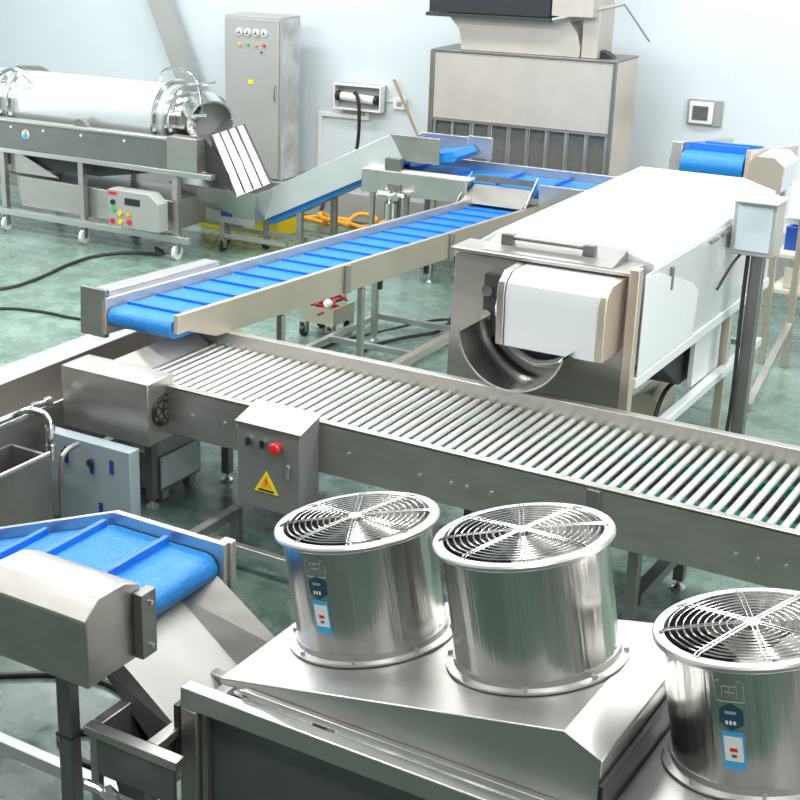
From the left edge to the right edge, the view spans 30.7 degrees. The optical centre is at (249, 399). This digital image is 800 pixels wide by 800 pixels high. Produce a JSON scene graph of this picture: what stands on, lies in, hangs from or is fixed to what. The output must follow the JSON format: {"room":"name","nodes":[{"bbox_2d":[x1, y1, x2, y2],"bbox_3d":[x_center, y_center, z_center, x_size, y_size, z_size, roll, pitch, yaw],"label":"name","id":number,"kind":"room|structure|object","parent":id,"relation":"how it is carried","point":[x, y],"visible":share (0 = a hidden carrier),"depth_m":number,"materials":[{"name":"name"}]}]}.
{"room":"factory floor","nodes":[
{"label":"factory floor","id":0,"kind":"room"},
{"bbox_2d":[0,0,799,232],"bbox_3d":[3.051,-3.799,12.784,18.400,4.800,0.120,13,24,32],"label":"wall","id":1,"kind":"structure","parent":0,"point":[744,55],"depth_m":14.07,"materials":[{"name":"white paint"}]},
{"bbox_2d":[147,0,202,86],"bbox_3d":[-0.838,-3.893,15.247,0.812,1.482,0.140,13,24,32],"label":"duct","id":2,"kind":"object","parent":1,"relation":"attached to","point":[164,14],"visible":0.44,"depth_m":15.20,"materials":[{"name":"metal"}]},
{"bbox_2d":[317,111,370,166],"bbox_3d":[0.947,-2.615,14.643,0.590,0.688,0.038,13,24,32],"label":"conduit","id":3,"kind":"object","parent":1,"relation":"attached to","point":[321,114],"visible":0.88,"depth_m":14.69,"materials":[{"name":"white plastic"}]},
{"bbox_2d":[333,82,386,112],"bbox_3d":[1.085,-3.003,14.330,0.540,0.250,0.148,13,24,32],"label":"box","id":4,"kind":"object","parent":1,"relation":"attached to","point":[373,98],"visible":0.99,"depth_m":14.31,"materials":[{"name":"grey plastic"}]},
{"bbox_2d":[386,97,406,109],"bbox_3d":[1.433,-2.910,14.178,0.228,0.110,0.044,13,24,32],"label":"wall socket","id":5,"kind":"object","parent":1,"relation":"attached to","point":[397,103],"visible":0.88,"depth_m":14.15,"materials":[{"name":"white plastic"}]},
{"bbox_2d":[8,164,793,281],"bbox_3d":[2.841,-1.579,13.262,18.400,0.300,0.630,13,24,32],"label":"trim","id":6,"kind":"structure","parent":1,"relation":"attached to","point":[357,200],"depth_m":14.06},
{"bbox_2d":[393,79,417,134],"bbox_3d":[1.623,-2.517,13.892,0.028,1.024,0.915,-11,23,-27],"label":"wooden stick","id":7,"kind":"object","parent":6,"relation":"on","point":[394,80],"visible":0.35,"depth_m":13.99,"materials":[{"name":"beige wood"}]},
{"bbox_2d":[686,98,723,126],"bbox_3d":[3.931,-2.484,12.501,0.300,0.220,0.065,13,24,32],"label":"controller","id":8,"kind":"object","parent":1,"relation":"attached to","point":[702,112],"visible":1,"depth_m":12.48,"materials":[{"name":"grey plastic"}]},
{"bbox_2d":[0,172,799,799],"bbox_3d":[-1.823,0.951,6.928,18.400,0.120,17.150,13,24,32],"label":"floor","id":9,"kind":"structure","parent":0,"point":[32,248],"depth_m":9.72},
{"bbox_2d":[0,442,79,526],"bbox_3d":[-1.578,0.720,6.634,0.308,0.515,2.100,13,24,32],"label":"tank","id":10,"kind":"object","parent":9,"relation":"on","point":[26,494],"visible":0.66,"depth_m":7.12,"materials":[{"name":"metal"}]},
{"bbox_2d":[0,307,80,320],"bbox_3d":[-1.839,-0.649,11.120,2.870,0.024,0.411,2,20,5],"label":"cable","id":11,"kind":"object","parent":9,"relation":"on","point":[1,308],"visible":0.54,"depth_m":11.22,"materials":[{"name":"black rubber"}]},
{"bbox_2d":[0,671,116,768],"bbox_3d":[-0.881,1.251,5.892,2.166,0.028,0.595,8,21,20],"label":"cable","id":12,"kind":"object","parent":9,"relation":"on","point":[15,674],"visible":0.07,"depth_m":6.12,"materials":[{"name":"black rubber"}]},
{"bbox_2d":[0,246,164,290],"bbox_3d":[-1.924,-1.035,12.181,2.978,0.032,0.466,-15,25,-36],"label":"cable","id":13,"kind":"object","parent":9,"relation":"on","point":[161,252],"visible":1,"depth_m":12.72,"materials":[{"name":"black rubber"}]},
{"bbox_2d":[0,329,166,452],"bbox_3d":[-1.726,0.449,7.255,0.620,0.600,4.250,13,24,32],"label":"trough","id":14,"kind":"object","parent":9,"relation":"on","point":[23,382],"visible":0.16,"depth_m":8.11,"materials":[{"name":"metal"}]},
{"bbox_2d":[0,396,55,459],"bbox_3d":[-1.595,0.406,6.629,0.257,0.269,2.250,13,24,32],"label":"pipe","id":15,"kind":"object","parent":14,"relation":"attached to","point":[34,407],"visible":0.95,"depth_m":7.26,"materials":[{"name":"metal"}]},
{"bbox_2d":[46,426,140,518],"bbox_3d":[-0.811,0.441,7.417,0.555,0.505,0.102,13,24,32],"label":"cabinet","id":16,"kind":"object","parent":9,"relation":"on","point":[101,475],"visible":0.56,"depth_m":7.34,"materials":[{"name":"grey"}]},
{"bbox_2d":[83,779,120,799],"bbox_3d":[-0.394,1.466,4.406,0.275,0.634,0.096,13,24,32],"label":"water valve","id":17,"kind":"object","parent":9,"relation":"on","point":[108,792],"visible":1,"depth_m":4.35,"materials":[{"name":"metal"}]},
{"bbox_2d":[0,64,270,259],"bbox_3d":[-1.569,-2.358,13.440,4.033,1.648,1.045,13,24,32],"label":"machine","id":18,"kind":"object","parent":9,"relation":"on","point":[68,136],"visible":0.97,"depth_m":12.92,"materials":[{"name":"metal"}]},
{"bbox_2d":[0,510,274,799],"bbox_3d":[-0.871,0.902,5.057,1.940,1.250,0.850,13,24,32],"label":"conveyor","id":19,"kind":"object","parent":9,"relation":"on","point":[149,607],"visible":0.95,"depth_m":4.58,"materials":[{"name":"blue"}]},
{"bbox_2d":[110,434,200,501],"bbox_3d":[-0.531,0.352,7.981,0.384,0.284,0.360,13,24,32],"label":"trolley","id":20,"kind":"object","parent":9,"relation":"on","point":[179,457],"visible":0.52,"depth_m":7.84,"materials":[{"name":"metal"}]},
{"bbox_2d":[83,668,242,799],"bbox_3d":[-0.219,1.313,4.642,0.355,0.760,0.510,13,24,32],"label":"trough","id":21,"kind":"object","parent":9,"relation":"on","point":[142,767],"visible":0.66,"depth_m":4.37,"materials":[{"name":"metal"}]},
{"bbox_2d":[189,504,286,567],"bbox_3d":[0.021,0.856,6.705,0.955,0.210,1.040,13,24,32],"label":"stand","id":22,"kind":"object","parent":9,"relation":"on","point":[233,515],"visible":0.3,"depth_m":7.09,"materials":[{"name":"metal"}]},
{"bbox_2d":[200,216,295,238],"bbox_3d":[-0.014,-1.784,13.835,0.940,0.300,0.390,13,24,32],"label":"crate","id":23,"kind":"object","parent":9,"relation":"on","point":[288,226],"visible":0.27,"depth_m":13.63,"materials":[{"name":"yellow plastic"}]},
{"bbox_2d":[225,12,299,180],"bbox_3d":[0.109,-3.054,14.543,0.684,1.598,0.396,13,24,32],"label":"electrical cabinet","id":24,"kind":"object","parent":9,"relation":"on","point":[262,50],"visible":0.97,"depth_m":14.35,"materials":[{"name":"metal"}]},
{"bbox_2d":[80,198,537,365],"bbox_3d":[0.977,-0.716,9.774,1.240,1.065,5.004,13,24,32],"label":"conveyor","id":25,"kind":"object","parent":9,"relation":"on","point":[203,296],"visible":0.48,"depth_m":8.98,"materials":[{"name":"blue"}]},
{"bbox_2d":[364,256,455,351],"bbox_3d":[1.143,-0.732,10.385,1.222,0.686,0.202,-16,26,-38],"label":"hanging cable","id":26,"kind":"object","parent":25,"relation":"hanging from","point":[449,320],"visible":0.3,"depth_m":10.57,"materials":[{"name":"black rubber"}]},
{"bbox_2d":[299,293,353,335],"bbox_3d":[0.573,-0.684,10.655,0.290,0.402,0.369,13,24,32],"label":"tool cart","id":27,"kind":"object","parent":9,"relation":"on","point":[319,313],"visible":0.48,"depth_m":10.55,"materials":[{"name":"metal"}]},
{"bbox_2d":[301,301,353,325],"bbox_3d":[0.572,-0.660,10.652,0.280,0.120,0.300,13,24,32],"label":"tray","id":28,"kind":"object","parent":27,"relation":"on","point":[318,312],"depth_m":10.55,"materials":[{"name":"metal"}]},
{"bbox_2d":[169,132,493,250],"bbox_3d":[0.636,-1.797,12.567,2.824,1.190,0.735,13,24,32],"label":"conveyor","id":29,"kind":"object","parent":9,"relation":"on","point":[272,203],"visible":0.8,"depth_m":12.56,"materials":[{"name":"metal"}]},
{"bbox_2d":[319,91,360,210],"bbox_3d":[0.882,-2.395,14.179,0.114,1.186,0.673,13,24,32],"label":"power cable","id":30,"kind":"object","parent":9,"relation":"on","point":[355,93],"visible":0.5,"depth_m":14.25,"materials":[{"name":"black rubber"}]},
{"bbox_2d":[304,211,385,229],"bbox_3d":[1.025,-1.661,13.633,1.466,0.152,0.426,13,24,32],"label":"hose","id":31,"kind":"object","parent":9,"relation":"on","point":[346,222],"visible":0.42,"depth_m":13.66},
{"bbox_2d":[320,318,448,348],"bbox_3d":[1.262,-0.360,10.167,1.591,0.123,1.263,7,21,18],"label":"cable","id":32,"kind":"object","parent":9,"relation":"on","point":[442,319],"visible":0.22,"depth_m":10.70,"materials":[{"name":"black rubber"}]},
{"bbox_2d":[62,331,799,620],"bbox_3d":[1.055,0.471,6.897,4.300,0.800,1.097,13,24,32],"label":"conveyor","id":33,"kind":"object","parent":9,"relation":"on","point":[681,495],"visible":0.91,"depth_m":6.86,"materials":[{"name":"metal"}]},
{"bbox_2d":[152,393,168,426],"bbox_3d":[-0.447,0.050,7.384,0.016,0.176,0.176,13,24,32],"label":"round vent","id":34,"kind":"object","parent":33,"relation":"attached to","point":[160,401],"depth_m":7.37,"materials":[{"name":"black metal"}]},
{"bbox_2d":[174,491,799,799],"bbox_3d":[1.044,1.096,4.049,2.515,1.451,0.840,13,24,32],"label":"dryer","id":35,"kind":"object","parent":9,"relation":"on","point":[528,683],"visible":1,"depth_m":3.98,"materials":[{"name":"metal"}]},
{"bbox_2d":[220,602,669,799],"bbox_3d":[0.614,0.778,4.282,1.206,0.273,0.785,13,24,32],"label":"hood","id":36,"kind":"object","parent":35,"relation":"attached to","point":[401,683],"depth_m":3.98,"materials":[{"name":"silver metal"}]},
{"bbox_2d":[618,730,721,799],"bbox_3d":[1.606,1.009,3.644,1.190,0.273,0.785,13,24,32],"label":"hood","id":37,"kind":"object","parent":35,"relation":"attached to","point":[653,764],"depth_m":3.79,"materials":[{"name":"metal"}]},
{"bbox_2d":[361,159,617,283],"bbox_3d":[2.244,-1.363,11.706,2.850,0.960,0.800,13,24,32],"label":"conveyor","id":38,"kind":"object","parent":9,"relation":"on","point":[510,186],"visible":0.34,"depth_m":11.73,"materials":[{"name":"blue plastic"},{"name":"steel"}]},
{"bbox_2d":[377,184,406,220],"bbox_3d":[1.162,-1.561,11.930,0.250,0.420,0.138,13,24,32],"label":"valve","id":39,"kind":"object","parent":38,"relation":"attached to","point":[392,206],"visible":0.65,"depth_m":11.90,"materials":[{"name":"metal"}]},
{"bbox_2d":[424,0,649,210],"bbox_3d":[2.417,-2.506,12.448,1.808,2.600,0.558,13,24,32],"label":"machine","id":40,"kind":"object","parent":9,"relation":"on","point":[541,67],"visible":0.69,"depth_m":12.13,"materials":[{"name":"metal"}]},
{"bbox_2d":[447,167,775,429],"bbox_3d":[2.014,-0.361,8.202,1.067,1.470,2.700,13,24,32],"label":"machine","id":41,"kind":"object","parent":9,"relation":"on","point":[605,290],"visible":0.75,"depth_m":7.42,"materials":[{"name":"metal"}]},
{"bbox_2d":[669,137,798,326],"bbox_3d":[3.686,-1.282,10.831,0.840,1.403,1.346,13,24,32],"label":"conveyor","id":42,"kind":"object","parent":9,"relation":"on","point":[775,168],"visible":0.63,"depth_m":10.17,"materials":[{"name":"warm steel"},{"name":"blue plastic"},{"name":"white steel"}]},
{"bbox_2d":[716,192,788,434],"bbox_3d":[2.761,-0.367,8.117,0.252,1.538,0.325,13,24,32],"label":"post","id":43,"kind":"object","parent":9,"relation":"on","point":[758,219],"visible":0.86,"depth_m":8.02,"materials":[{"name":"metal"}]},
{"bbox_2d":[747,180,799,410],"bbox_3d":[3.737,-0.741,9.494,0.842,1.300,1.876,13,24,32],"label":"rack","id":44,"kind":"object","parent":9,"relation":"on","point":[784,339],"visible":0.74,"depth_m":9.79,"materials":[{"name":"beige"}]},
{"bbox_2d":[778,245,794,258],"bbox_3d":[4.076,-1.008,9.889,0.800,0.030,0.650,13,24,32],"label":"shelf","id":45,"kind":"object","parent":44,"relation":"attached to","point":[789,254],"depth_m":9.82,"materials":[{"name":"beige"}]},
{"bbox_2d":[774,276,799,296],"bbox_3d":[4.076,-0.773,9.975,0.800,0.030,0.650,13,24,32],"label":"shelf","id":46,"kind":"object","parent":44,"relation":"attached to","point":[778,286],"depth_m":9.91,"materials":[{"name":"beige"}]},
{"bbox_2d":[784,224,798,250],"bbox_3d":[3.964,-1.111,9.894,0.490,0.158,0.350,13,24,32],"label":"crate","id":47,"kind":"object","parent":44,"relation":"on","point":[792,229],"visible":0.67,"depth_m":9.87,"materials":[{"name":"blue plastic"}]},
{"bbox_2d":[783,261,799,289],"bbox_3d":[3.996,-0.860,9.950,0.500,0.148,0.470,13,24,32],"label":"carton","id":48,"kind":"object","parent":44,"relation":"on","point":[788,271],"visible":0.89,"depth_m":9.88,"materials":[{"name":"beige"}]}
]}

